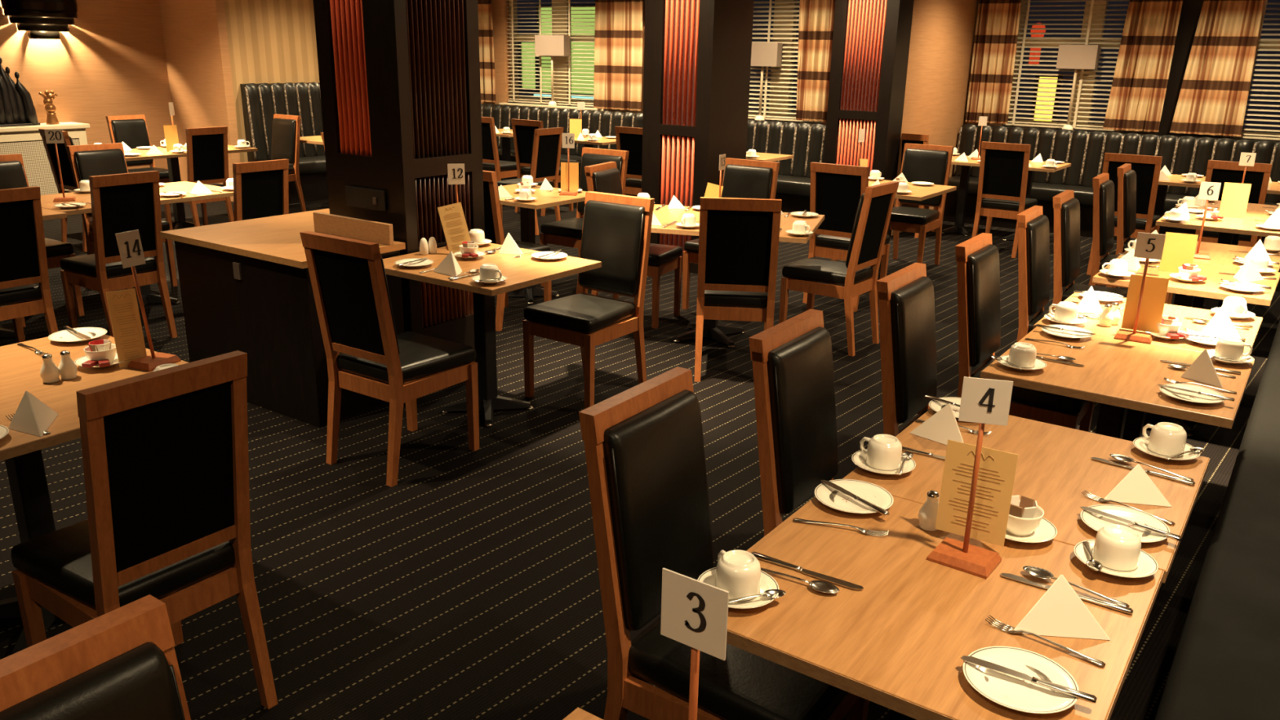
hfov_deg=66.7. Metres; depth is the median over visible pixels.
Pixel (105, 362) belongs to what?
jam portion
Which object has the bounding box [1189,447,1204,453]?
bowl
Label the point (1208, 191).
stand
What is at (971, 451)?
print
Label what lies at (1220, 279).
fork
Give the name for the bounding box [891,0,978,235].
wall partition
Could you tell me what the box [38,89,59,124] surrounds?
figurine
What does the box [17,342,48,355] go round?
spoon
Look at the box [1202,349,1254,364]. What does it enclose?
saucer
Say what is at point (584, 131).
cup
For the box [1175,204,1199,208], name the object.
saucer
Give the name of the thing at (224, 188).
saucer
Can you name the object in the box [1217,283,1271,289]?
butter knife
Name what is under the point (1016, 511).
sachet
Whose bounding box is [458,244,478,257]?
sugar bowl
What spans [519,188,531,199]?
cup
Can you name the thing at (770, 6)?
blind
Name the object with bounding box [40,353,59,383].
salt shaker
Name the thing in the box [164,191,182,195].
butter knife
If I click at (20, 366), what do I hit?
dining table
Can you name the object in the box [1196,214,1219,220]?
saucer
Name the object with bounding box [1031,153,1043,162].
napkin
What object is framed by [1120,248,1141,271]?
napkin
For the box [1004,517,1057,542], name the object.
saucer
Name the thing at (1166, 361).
table knife
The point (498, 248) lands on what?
table knife
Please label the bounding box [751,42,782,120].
table lamp
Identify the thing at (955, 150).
cup
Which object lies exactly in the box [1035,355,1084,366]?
table knife
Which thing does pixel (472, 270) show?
bowl
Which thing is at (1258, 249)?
napkin
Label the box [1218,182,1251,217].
menu card
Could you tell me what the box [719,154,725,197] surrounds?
stand
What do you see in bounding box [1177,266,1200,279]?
sugar bowl
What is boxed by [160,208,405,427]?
sideboard
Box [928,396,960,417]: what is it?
plate
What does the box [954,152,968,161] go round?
napkin
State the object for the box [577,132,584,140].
napkin
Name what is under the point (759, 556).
table knife
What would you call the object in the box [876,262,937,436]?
dining chair
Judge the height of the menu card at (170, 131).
0.239 m
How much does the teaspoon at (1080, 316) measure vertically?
0.010 m
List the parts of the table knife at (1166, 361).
blade, handle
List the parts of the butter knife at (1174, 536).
blade, handle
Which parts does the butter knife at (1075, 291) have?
handle, blade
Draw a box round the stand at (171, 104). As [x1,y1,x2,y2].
[168,102,174,124]
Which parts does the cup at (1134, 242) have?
handle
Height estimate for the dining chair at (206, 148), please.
1.000 m
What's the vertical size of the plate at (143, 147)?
0.018 m
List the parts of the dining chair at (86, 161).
leg, rail, backrest, seat frame, seat, leg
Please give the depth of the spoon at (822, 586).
1.84 m
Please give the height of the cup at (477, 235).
0.070 m
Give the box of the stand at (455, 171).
[445,163,465,250]
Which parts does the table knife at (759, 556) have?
handle, blade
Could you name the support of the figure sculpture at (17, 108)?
on the radiator cover
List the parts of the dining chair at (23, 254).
leg, panel, rail, cross rail, seat, seat frame, leg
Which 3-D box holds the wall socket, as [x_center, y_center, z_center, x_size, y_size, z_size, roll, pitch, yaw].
[-1.353,-0.804,4.832,0.299,0.101,0.022,13,21,33]
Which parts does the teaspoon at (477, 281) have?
handle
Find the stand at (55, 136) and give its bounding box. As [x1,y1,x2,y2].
[44,128,75,202]
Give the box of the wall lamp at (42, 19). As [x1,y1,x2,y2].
[0,0,77,39]
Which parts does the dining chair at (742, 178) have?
leg, seat, seat frame, backrest, rail, leg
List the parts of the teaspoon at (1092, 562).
handle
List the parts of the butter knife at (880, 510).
blade, handle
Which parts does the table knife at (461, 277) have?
handle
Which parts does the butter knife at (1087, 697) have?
blade, handle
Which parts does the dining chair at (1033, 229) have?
leg, rail, backrest, seat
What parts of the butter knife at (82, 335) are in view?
handle, blade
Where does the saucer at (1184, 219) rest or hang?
on the dining table at (1227, 227)
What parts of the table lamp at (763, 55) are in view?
lamp shade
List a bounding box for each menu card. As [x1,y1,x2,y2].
[106,288,146,368]
[163,124,178,151]
[437,202,471,253]
[560,162,578,192]
[569,119,582,137]
[704,182,723,197]
[859,158,867,166]
[935,439,1018,546]
[1120,274,1168,333]
[1159,231,1198,272]
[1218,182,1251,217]
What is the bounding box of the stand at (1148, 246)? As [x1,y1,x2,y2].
[1113,231,1165,344]
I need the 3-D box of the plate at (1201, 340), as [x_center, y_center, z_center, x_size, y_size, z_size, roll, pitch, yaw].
[2.040,-0.070,3.491,0.175,0.018,0.175,-7,19,-23]
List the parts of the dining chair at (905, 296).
leg, rail, backrest, seat, leg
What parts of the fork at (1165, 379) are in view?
handle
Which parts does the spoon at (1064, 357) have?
handle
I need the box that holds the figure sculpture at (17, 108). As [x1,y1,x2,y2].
[0,57,40,126]
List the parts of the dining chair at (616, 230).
leg, seat, leg, seat frame, leg, cross rail, backrest, rail, leg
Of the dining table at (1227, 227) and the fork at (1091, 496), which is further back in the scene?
the dining table at (1227, 227)
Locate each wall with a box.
[0,0,173,168]
[159,0,240,201]
[223,0,319,162]
[480,0,826,124]
[964,70,1277,141]
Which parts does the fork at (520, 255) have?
handle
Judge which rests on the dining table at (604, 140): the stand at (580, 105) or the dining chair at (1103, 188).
the stand at (580, 105)
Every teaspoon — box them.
[474,279,505,282]
[728,589,786,604]
[894,451,913,475]
[991,355,1023,369]
[1077,315,1088,318]
[1082,540,1102,571]
[1164,447,1204,459]
[1208,355,1248,364]
[1211,311,1250,318]
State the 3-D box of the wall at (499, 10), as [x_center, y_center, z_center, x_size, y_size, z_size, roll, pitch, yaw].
[-0.024,-3.410,11.879,6.100,2.750,0.250,13,21,33]
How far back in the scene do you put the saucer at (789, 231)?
5.40 m
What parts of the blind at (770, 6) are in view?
rail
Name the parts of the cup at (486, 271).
handle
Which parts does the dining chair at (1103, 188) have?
leg, rail, leg, backrest, seat, seat frame, leg, leg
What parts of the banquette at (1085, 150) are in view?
seat, backrest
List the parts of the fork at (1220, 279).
handle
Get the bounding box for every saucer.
[74,188,90,192]
[74,354,124,368]
[169,150,186,153]
[221,186,233,191]
[234,145,250,148]
[453,251,484,259]
[471,275,506,284]
[475,239,491,246]
[514,188,535,192]
[514,196,537,201]
[675,222,699,228]
[697,567,779,608]
[746,155,759,158]
[786,229,813,235]
[851,448,915,474]
[868,176,884,180]
[896,190,912,194]
[996,355,1046,370]
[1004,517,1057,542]
[1041,164,1058,168]
[1044,313,1087,325]
[1073,539,1158,577]
[1099,268,1135,278]
[1133,436,1199,460]
[1144,329,1187,339]
[1162,216,1189,222]
[1168,272,1207,282]
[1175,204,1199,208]
[1181,178,1201,182]
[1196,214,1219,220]
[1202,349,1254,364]
[1210,307,1255,319]
[1239,265,1275,274]
[1265,248,1279,252]
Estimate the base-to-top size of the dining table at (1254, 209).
0.745 m
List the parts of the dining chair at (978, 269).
leg, rail, backrest, leg, seat, seat frame, leg, leg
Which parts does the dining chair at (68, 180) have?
rail, leg, panel, cross rail, seat, backrest, leg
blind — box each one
[506,0,595,106]
[747,0,822,122]
[1003,0,1151,133]
[1230,0,1279,140]
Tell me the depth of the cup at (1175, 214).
6.10 m
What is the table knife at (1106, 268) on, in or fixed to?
on the dining table at (1185, 292)
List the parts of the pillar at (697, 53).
slat panel, slat panel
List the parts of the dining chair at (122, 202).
leg, leg, seat, seat frame, rail, panel, cross rail, leg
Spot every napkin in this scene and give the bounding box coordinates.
[8,391,58,436]
[121,141,132,151]
[146,145,163,155]
[189,180,212,194]
[433,251,462,276]
[497,185,512,197]
[498,232,522,254]
[539,177,553,190]
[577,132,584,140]
[595,130,602,137]
[651,213,661,225]
[668,195,685,208]
[871,179,879,186]
[892,173,908,182]
[909,403,964,444]
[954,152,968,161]
[967,149,979,157]
[1012,574,1110,639]
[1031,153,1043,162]
[1077,286,1102,313]
[1104,464,1171,506]
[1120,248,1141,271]
[1159,170,1170,181]
[1160,165,1171,175]
[1177,201,1190,218]
[1180,348,1222,387]
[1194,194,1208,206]
[1202,306,1239,337]
[1232,258,1264,283]
[1244,239,1271,261]
[1264,208,1279,225]
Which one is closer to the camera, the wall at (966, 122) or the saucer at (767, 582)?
the saucer at (767, 582)
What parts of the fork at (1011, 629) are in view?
handle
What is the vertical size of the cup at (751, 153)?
0.070 m
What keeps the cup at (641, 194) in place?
on the saucer
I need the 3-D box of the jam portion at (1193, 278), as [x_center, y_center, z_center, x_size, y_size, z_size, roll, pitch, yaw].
[2.513,-0.368,4.415,0.030,0.014,0.038,3,18,5]
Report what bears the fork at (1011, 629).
on the dining table at (898, 642)
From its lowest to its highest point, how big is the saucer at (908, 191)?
0.020 m
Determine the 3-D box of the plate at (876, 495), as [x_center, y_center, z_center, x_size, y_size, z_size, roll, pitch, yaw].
[0.479,0.312,2.188,0.175,0.018,0.175,-7,19,-24]
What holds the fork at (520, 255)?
on the dining table at (526, 270)
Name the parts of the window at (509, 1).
sill, glass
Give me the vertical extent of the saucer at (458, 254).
0.020 m
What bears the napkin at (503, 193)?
on the dining table at (544, 199)
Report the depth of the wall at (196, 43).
10.86 m
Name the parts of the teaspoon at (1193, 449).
handle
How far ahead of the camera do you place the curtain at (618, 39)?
11.68 m
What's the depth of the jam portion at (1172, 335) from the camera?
3.47 m
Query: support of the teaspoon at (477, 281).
on the saucer at (475, 277)
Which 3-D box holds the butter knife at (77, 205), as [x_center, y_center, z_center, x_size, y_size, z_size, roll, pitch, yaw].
[-3.442,-0.943,5.883,0.205,0.008,0.018,12,21,32]
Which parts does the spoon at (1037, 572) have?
handle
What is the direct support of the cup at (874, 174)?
on the saucer at (881, 178)
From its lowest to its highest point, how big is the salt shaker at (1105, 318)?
0.084 m
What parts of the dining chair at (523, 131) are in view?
leg, cross rail, panel, rail, seat frame, seat, leg, leg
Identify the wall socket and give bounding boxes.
[345,185,386,211]
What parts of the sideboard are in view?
catch plate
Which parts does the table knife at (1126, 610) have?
blade, handle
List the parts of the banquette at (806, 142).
backrest, seat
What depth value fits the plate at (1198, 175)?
8.58 m
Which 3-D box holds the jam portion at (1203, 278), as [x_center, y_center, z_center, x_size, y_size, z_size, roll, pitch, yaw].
[2.550,-0.370,4.424,0.030,0.014,0.038,-10,21,-31]
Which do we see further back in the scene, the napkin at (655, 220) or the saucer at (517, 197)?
the saucer at (517, 197)
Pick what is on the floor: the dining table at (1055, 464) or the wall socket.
the dining table at (1055, 464)
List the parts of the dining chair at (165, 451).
leg, leg, seat, seat frame, rail, panel, leg, cross rail, leg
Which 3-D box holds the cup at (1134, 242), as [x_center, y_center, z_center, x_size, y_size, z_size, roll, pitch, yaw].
[2.608,-0.595,5.074,0.084,0.070,0.104,0,18,-2]
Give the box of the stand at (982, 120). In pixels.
[970,115,987,159]
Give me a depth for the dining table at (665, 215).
5.98 m
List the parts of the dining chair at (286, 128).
backrest, rail, seat, seat frame, leg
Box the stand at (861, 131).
[857,128,865,165]
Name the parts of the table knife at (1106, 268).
blade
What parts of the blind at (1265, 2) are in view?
rail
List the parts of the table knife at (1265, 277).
handle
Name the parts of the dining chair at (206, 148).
leg, leg, seat frame, leg, rail, panel, cross rail, seat, leg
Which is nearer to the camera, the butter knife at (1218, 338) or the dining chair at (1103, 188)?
the butter knife at (1218, 338)
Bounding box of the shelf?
[0,121,89,132]
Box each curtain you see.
[477,0,495,102]
[593,0,643,111]
[795,0,835,121]
[965,0,1021,124]
[1102,0,1182,132]
[1169,0,1264,136]
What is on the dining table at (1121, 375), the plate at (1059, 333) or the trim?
the plate at (1059, 333)
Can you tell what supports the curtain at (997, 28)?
hanging from the window at (1109, 2)
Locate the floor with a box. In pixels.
[0,199,1279,719]
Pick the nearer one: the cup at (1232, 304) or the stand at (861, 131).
the cup at (1232, 304)
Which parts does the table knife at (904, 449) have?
handle, blade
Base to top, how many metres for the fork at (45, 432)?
0.011 m
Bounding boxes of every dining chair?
[0,153,84,327]
[0,186,57,342]
[0,594,191,719]
[10,350,277,709]
[38,128,87,252]
[59,170,177,337]
[66,142,177,289]
[105,114,169,182]
[164,126,234,230]
[232,159,288,221]
[271,114,306,211]
[299,231,479,487]
[320,132,324,149]
[481,116,525,181]
[483,170,551,331]
[497,127,563,235]
[511,119,573,216]
[522,191,654,408]
[539,146,628,293]
[578,366,869,719]
[584,161,682,328]
[614,126,642,195]
[681,157,779,309]
[694,196,782,382]
[748,308,838,536]
[778,181,899,356]
[802,162,889,311]
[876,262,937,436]
[889,142,954,265]
[900,133,937,238]
[955,232,1094,431]
[972,141,1037,257]
[1016,205,1049,342]
[1051,190,1128,310]
[1086,152,1162,275]
[1088,173,1173,304]
[1106,163,1136,288]
[1195,160,1272,247]
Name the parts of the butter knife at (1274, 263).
handle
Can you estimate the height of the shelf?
0.045 m
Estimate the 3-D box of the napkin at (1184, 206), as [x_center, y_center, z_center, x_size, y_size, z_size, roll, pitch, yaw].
[3.532,-0.973,6.303,0.167,0.099,0.098,-5,18,-17]
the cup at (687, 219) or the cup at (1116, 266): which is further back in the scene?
the cup at (687, 219)
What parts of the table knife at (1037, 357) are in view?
handle, blade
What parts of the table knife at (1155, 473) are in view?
blade, handle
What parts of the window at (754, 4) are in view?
glass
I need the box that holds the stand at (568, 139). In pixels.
[559,133,577,195]
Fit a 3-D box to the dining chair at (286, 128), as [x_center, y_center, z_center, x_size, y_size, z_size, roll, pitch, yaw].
[-3.904,-2.066,10.296,0.432,1.000,0.542,13,21,33]
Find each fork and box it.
[5,413,50,434]
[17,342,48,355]
[419,267,435,273]
[511,251,540,257]
[792,518,888,536]
[915,419,991,435]
[985,615,1106,666]
[1024,337,1084,348]
[1071,301,1124,310]
[1081,489,1175,525]
[1163,377,1236,394]
[1184,328,1245,340]
[1220,279,1271,287]
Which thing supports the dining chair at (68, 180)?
on the floor
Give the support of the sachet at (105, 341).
in the sugar bowl at (109, 354)
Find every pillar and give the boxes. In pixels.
[313,0,484,379]
[641,0,754,273]
[823,0,914,235]
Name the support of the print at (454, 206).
attached to the menu card at (452, 218)
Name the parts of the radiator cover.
frame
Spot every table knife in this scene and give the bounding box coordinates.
[449,272,479,280]
[482,247,501,252]
[662,221,677,227]
[751,551,863,590]
[902,446,945,459]
[1000,573,1133,614]
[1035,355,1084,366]
[1051,309,1098,319]
[1090,457,1195,485]
[1106,267,1159,275]
[1160,360,1240,374]
[1183,316,1253,328]
[1219,272,1276,279]
[1228,249,1279,256]
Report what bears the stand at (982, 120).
on the dining table at (958, 227)
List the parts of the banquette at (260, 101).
backrest, seat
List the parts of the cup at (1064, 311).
handle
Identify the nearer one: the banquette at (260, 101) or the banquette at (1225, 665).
the banquette at (1225, 665)
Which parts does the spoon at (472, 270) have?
handle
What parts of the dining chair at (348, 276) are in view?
leg, rail, panel, cross rail, leg, backrest, seat frame, seat, leg, leg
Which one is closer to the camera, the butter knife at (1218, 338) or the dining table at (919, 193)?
the butter knife at (1218, 338)
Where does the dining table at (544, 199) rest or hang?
on the floor
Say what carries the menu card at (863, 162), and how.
on the dining table at (919, 193)
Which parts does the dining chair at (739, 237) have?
leg, seat frame, seat, cross rail, panel, rail, leg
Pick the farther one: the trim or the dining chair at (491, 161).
the dining chair at (491, 161)
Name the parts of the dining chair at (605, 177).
leg, rail, backrest, leg, leg, seat frame, seat, leg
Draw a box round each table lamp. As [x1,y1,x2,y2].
[534,35,568,106]
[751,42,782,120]
[1056,44,1100,129]
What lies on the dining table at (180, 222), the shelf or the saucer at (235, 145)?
the saucer at (235, 145)
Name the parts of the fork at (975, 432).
handle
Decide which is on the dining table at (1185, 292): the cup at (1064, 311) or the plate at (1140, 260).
the plate at (1140, 260)
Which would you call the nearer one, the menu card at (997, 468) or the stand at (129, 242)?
the menu card at (997, 468)
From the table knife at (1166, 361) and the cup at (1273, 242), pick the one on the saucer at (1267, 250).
the cup at (1273, 242)
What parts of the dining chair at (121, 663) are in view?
backrest, leg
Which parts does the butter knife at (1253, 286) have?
blade, handle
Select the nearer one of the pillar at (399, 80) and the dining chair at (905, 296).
the dining chair at (905, 296)
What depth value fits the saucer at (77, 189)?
6.45 m
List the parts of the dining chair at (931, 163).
leg, seat frame, seat, cross rail, leg, backrest, rail, leg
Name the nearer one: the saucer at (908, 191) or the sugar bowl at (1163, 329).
the sugar bowl at (1163, 329)
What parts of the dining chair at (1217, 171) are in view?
leg, seat, seat frame, panel, rail, leg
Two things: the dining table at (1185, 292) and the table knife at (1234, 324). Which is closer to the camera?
the table knife at (1234, 324)
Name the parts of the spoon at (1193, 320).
handle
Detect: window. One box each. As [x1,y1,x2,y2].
[498,0,608,111]
[747,0,822,124]
[1003,0,1151,133]
[1230,0,1279,141]
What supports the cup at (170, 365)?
on the saucer
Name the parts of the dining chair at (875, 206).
leg, leg, seat, seat frame, backrest, leg, cross rail, panel, rail, leg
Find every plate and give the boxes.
[0,424,8,439]
[48,327,106,342]
[53,202,86,208]
[124,152,141,156]
[136,146,152,149]
[160,191,186,196]
[394,257,433,267]
[531,251,567,260]
[604,136,616,138]
[692,205,700,210]
[790,211,818,217]
[813,479,893,513]
[911,181,933,186]
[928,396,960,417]
[962,645,1079,713]
[1041,324,1093,338]
[1079,290,1124,302]
[1080,504,1170,542]
[1122,255,1160,262]
[1159,383,1224,403]
[1181,173,1204,177]
[1186,331,1228,346]
[1187,208,1202,213]
[1219,282,1265,293]
[1233,257,1273,265]
[1255,223,1279,231]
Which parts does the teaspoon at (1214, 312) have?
handle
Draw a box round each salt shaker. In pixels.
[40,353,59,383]
[419,237,428,254]
[918,490,939,531]
[1098,303,1113,326]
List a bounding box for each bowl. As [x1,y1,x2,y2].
[83,343,116,365]
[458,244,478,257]
[468,269,479,272]
[518,183,531,190]
[763,589,786,598]
[808,580,839,593]
[893,179,905,182]
[901,451,913,458]
[991,355,1002,359]
[1006,499,1044,536]
[1022,565,1053,578]
[1057,355,1075,360]
[1086,560,1102,571]
[1109,453,1133,462]
[1156,321,1182,337]
[1168,364,1186,368]
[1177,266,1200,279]
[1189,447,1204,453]
[1191,319,1208,323]
[1202,209,1218,217]
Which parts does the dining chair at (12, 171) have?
rail, backrest, leg, leg, seat frame, seat, leg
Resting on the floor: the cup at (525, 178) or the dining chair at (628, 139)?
the dining chair at (628, 139)
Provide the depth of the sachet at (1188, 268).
4.43 m
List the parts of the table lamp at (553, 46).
lamp shade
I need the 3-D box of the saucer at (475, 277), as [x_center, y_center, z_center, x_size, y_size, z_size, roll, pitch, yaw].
[-0.648,-0.343,4.188,0.153,0.020,0.153,7,18,18]
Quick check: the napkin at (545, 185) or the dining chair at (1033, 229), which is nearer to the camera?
the dining chair at (1033, 229)
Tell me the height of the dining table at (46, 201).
0.745 m
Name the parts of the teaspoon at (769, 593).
handle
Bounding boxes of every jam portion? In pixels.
[81,360,97,368]
[97,359,110,367]
[462,253,469,257]
[469,253,478,257]
[1166,333,1179,338]
[1175,332,1189,338]
[1188,276,1199,280]
[1196,275,1206,280]
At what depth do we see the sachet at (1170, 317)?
3.54 m
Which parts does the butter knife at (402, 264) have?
handle, blade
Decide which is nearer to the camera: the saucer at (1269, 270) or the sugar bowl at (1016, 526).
the sugar bowl at (1016, 526)
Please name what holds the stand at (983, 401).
on the dining table at (898, 642)
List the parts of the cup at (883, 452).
handle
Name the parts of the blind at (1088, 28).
rail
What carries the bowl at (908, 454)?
on the teaspoon at (900, 469)
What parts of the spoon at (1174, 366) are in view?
handle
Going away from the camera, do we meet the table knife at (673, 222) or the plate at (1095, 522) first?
the plate at (1095, 522)
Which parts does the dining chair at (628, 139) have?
leg, rail, panel, seat frame, seat, cross rail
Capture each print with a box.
[113,293,142,360]
[444,206,464,249]
[948,450,1004,532]
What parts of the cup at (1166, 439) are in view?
handle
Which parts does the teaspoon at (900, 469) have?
handle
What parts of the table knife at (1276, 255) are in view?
handle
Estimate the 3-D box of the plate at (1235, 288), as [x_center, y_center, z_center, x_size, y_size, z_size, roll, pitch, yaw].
[2.662,-0.316,4.307,0.175,0.018,0.175,2,18,3]
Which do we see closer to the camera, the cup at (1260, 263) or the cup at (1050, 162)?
the cup at (1260, 263)
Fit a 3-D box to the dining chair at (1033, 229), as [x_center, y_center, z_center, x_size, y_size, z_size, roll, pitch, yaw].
[2.112,-0.211,4.785,0.542,1.000,0.396,12,21,31]
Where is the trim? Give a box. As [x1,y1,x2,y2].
[1153,0,1230,138]
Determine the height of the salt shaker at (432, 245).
0.081 m
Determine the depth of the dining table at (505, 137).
11.98 m
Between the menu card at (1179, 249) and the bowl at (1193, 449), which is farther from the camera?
the menu card at (1179, 249)
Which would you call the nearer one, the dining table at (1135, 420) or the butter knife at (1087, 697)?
the butter knife at (1087, 697)
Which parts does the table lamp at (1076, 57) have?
lamp shade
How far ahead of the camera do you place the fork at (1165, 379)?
3.02 m
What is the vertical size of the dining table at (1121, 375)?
0.745 m
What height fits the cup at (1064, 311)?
0.070 m
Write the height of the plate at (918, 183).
0.018 m
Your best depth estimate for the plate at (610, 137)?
11.28 m
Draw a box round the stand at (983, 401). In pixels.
[926,376,1013,579]
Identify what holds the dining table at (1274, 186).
on the floor
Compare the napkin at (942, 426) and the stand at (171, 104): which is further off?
the stand at (171, 104)
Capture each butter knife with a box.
[61,202,79,206]
[63,325,90,338]
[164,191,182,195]
[396,257,427,266]
[537,249,562,257]
[820,480,889,515]
[924,395,959,407]
[960,655,1097,703]
[1035,324,1095,334]
[1073,290,1126,297]
[1080,506,1182,541]
[1157,384,1235,401]
[1189,333,1244,342]
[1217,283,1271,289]
[1231,257,1279,264]
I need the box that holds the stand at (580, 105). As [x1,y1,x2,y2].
[577,102,586,137]
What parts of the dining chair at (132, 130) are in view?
leg, rail, backrest, cross rail, seat, leg, seat frame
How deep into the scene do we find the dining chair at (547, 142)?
9.37 m
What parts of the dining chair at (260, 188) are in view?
leg, rail, panel, leg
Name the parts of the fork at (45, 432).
handle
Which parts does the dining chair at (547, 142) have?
seat, leg, cross rail, panel, rail, leg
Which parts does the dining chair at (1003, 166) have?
leg, leg, cross rail, seat frame, panel, rail, seat, leg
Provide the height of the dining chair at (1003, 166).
1.000 m
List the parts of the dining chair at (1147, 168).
leg, cross rail, panel, rail, seat frame, seat, leg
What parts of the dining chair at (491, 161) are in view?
panel, rail, cross rail, leg, seat frame, seat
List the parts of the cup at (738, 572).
handle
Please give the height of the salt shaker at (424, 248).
0.081 m
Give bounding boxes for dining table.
[0,208,67,337]
[0,334,188,654]
[40,181,233,308]
[124,144,257,230]
[299,135,328,207]
[382,243,601,426]
[496,128,513,180]
[497,183,586,304]
[561,135,616,203]
[562,707,603,719]
[650,204,824,347]
[726,496,1164,719]
[746,151,793,161]
[842,408,1209,582]
[868,179,956,279]
[942,155,980,236]
[980,326,1253,439]
[1002,160,1071,240]
[1032,293,1262,441]
[1092,255,1279,436]
[1123,240,1279,308]
[1153,173,1205,234]
[1155,212,1279,310]
[1174,200,1278,309]
[1266,182,1279,194]
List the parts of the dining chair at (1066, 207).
leg, rail, backrest, seat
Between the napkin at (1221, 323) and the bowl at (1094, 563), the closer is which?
the bowl at (1094, 563)
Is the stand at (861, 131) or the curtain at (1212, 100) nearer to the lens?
the stand at (861, 131)
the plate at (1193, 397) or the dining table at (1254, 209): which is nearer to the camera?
the plate at (1193, 397)
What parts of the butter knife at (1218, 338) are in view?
blade, handle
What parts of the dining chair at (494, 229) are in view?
panel, rail, leg, leg, seat, leg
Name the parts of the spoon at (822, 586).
handle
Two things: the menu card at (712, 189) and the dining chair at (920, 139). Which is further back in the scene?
the dining chair at (920, 139)
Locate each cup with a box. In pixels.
[79,180,89,191]
[152,363,178,372]
[160,139,165,146]
[173,143,183,151]
[226,177,233,188]
[237,139,249,146]
[468,228,484,244]
[479,263,502,281]
[502,127,510,133]
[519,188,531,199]
[521,175,533,185]
[582,128,588,134]
[588,133,595,139]
[636,192,649,198]
[680,213,695,226]
[715,550,760,602]
[746,149,755,156]
[791,220,810,234]
[859,434,902,471]
[869,169,881,178]
[897,182,907,191]
[952,147,957,154]
[1008,342,1036,368]
[1044,159,1057,166]
[1048,301,1078,323]
[1092,524,1141,573]
[1102,258,1128,275]
[1128,238,1137,250]
[1142,422,1186,457]
[1164,208,1183,220]
[1177,196,1195,207]
[1185,173,1197,181]
[1213,337,1253,362]
[1222,296,1247,316]
[1249,255,1268,271]
[1263,235,1279,249]
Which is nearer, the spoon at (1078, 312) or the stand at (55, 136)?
the spoon at (1078, 312)
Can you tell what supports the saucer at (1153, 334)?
on the dining table at (1135, 420)
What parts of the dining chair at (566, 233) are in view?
leg, seat, seat frame, leg, backrest, rail, leg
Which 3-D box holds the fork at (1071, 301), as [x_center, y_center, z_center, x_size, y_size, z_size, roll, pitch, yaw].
[1.869,-0.225,3.980,0.200,0.011,0.024,14,22,35]
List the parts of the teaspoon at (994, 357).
handle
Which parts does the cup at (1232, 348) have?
handle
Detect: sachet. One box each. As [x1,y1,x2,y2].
[88,344,97,351]
[89,340,96,345]
[94,343,106,351]
[95,339,103,344]
[103,339,109,343]
[103,342,111,351]
[466,243,472,247]
[1008,503,1022,517]
[1010,495,1019,506]
[1019,495,1034,513]
[1022,506,1036,518]
[1032,500,1037,518]
[1164,319,1173,324]
[1168,315,1175,319]
[1170,319,1177,325]
[1182,264,1186,270]
[1186,266,1193,270]
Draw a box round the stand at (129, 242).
[115,229,181,371]
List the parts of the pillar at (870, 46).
slat panel, slat panel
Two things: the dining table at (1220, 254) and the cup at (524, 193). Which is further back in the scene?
the cup at (524, 193)
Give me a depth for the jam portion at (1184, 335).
3.48 m
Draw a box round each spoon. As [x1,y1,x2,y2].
[448,269,479,279]
[486,248,500,253]
[760,567,839,593]
[1022,565,1129,607]
[1036,353,1075,360]
[1078,311,1100,315]
[1109,453,1194,480]
[1168,364,1235,377]
[1191,319,1249,329]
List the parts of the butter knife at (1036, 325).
handle, blade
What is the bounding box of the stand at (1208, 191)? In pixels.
[1194,181,1221,259]
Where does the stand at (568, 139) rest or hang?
on the dining table at (544, 199)
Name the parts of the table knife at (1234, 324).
blade, handle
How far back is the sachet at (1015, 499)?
2.07 m
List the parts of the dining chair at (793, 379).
leg, rail, backrest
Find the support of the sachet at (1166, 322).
in the sugar bowl at (1163, 329)
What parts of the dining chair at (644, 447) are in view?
leg, rail, backrest, seat, seat frame, leg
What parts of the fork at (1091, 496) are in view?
handle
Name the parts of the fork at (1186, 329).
handle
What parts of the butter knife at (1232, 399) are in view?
blade, handle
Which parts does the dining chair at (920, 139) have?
panel, rail, leg, leg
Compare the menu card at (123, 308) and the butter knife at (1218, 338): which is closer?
the menu card at (123, 308)
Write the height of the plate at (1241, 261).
0.018 m
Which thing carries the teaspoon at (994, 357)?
on the saucer at (1039, 364)
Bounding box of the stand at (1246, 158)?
[1238,152,1256,211]
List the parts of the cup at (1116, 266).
handle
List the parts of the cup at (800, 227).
handle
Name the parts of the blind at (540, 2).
rail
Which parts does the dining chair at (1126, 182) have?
leg, rail, seat, backrest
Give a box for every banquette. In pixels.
[240,82,328,204]
[480,103,826,212]
[942,124,1279,244]
[1154,320,1279,719]
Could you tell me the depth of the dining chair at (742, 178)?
6.73 m
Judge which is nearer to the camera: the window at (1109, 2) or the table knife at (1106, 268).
the table knife at (1106, 268)
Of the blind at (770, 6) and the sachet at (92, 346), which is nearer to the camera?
the sachet at (92, 346)
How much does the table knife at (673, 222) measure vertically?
0.008 m
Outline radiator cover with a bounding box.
[0,121,89,195]
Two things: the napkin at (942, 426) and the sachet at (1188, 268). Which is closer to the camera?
the napkin at (942, 426)
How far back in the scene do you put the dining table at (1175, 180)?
8.49 m
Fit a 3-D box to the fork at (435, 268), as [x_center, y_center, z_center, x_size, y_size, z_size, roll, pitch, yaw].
[-0.918,-0.415,4.415,0.024,0.011,0.200,15,22,37]
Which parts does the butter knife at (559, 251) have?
handle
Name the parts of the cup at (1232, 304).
handle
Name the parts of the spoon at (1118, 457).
handle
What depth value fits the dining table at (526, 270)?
4.62 m
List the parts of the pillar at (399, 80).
slat panel, slat panel, slat panel, slat panel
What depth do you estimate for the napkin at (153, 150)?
8.77 m
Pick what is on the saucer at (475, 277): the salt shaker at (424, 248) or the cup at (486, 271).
the cup at (486, 271)
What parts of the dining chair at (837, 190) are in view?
leg, cross rail, panel, rail, seat frame, seat, leg, leg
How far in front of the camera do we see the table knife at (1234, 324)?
3.73 m

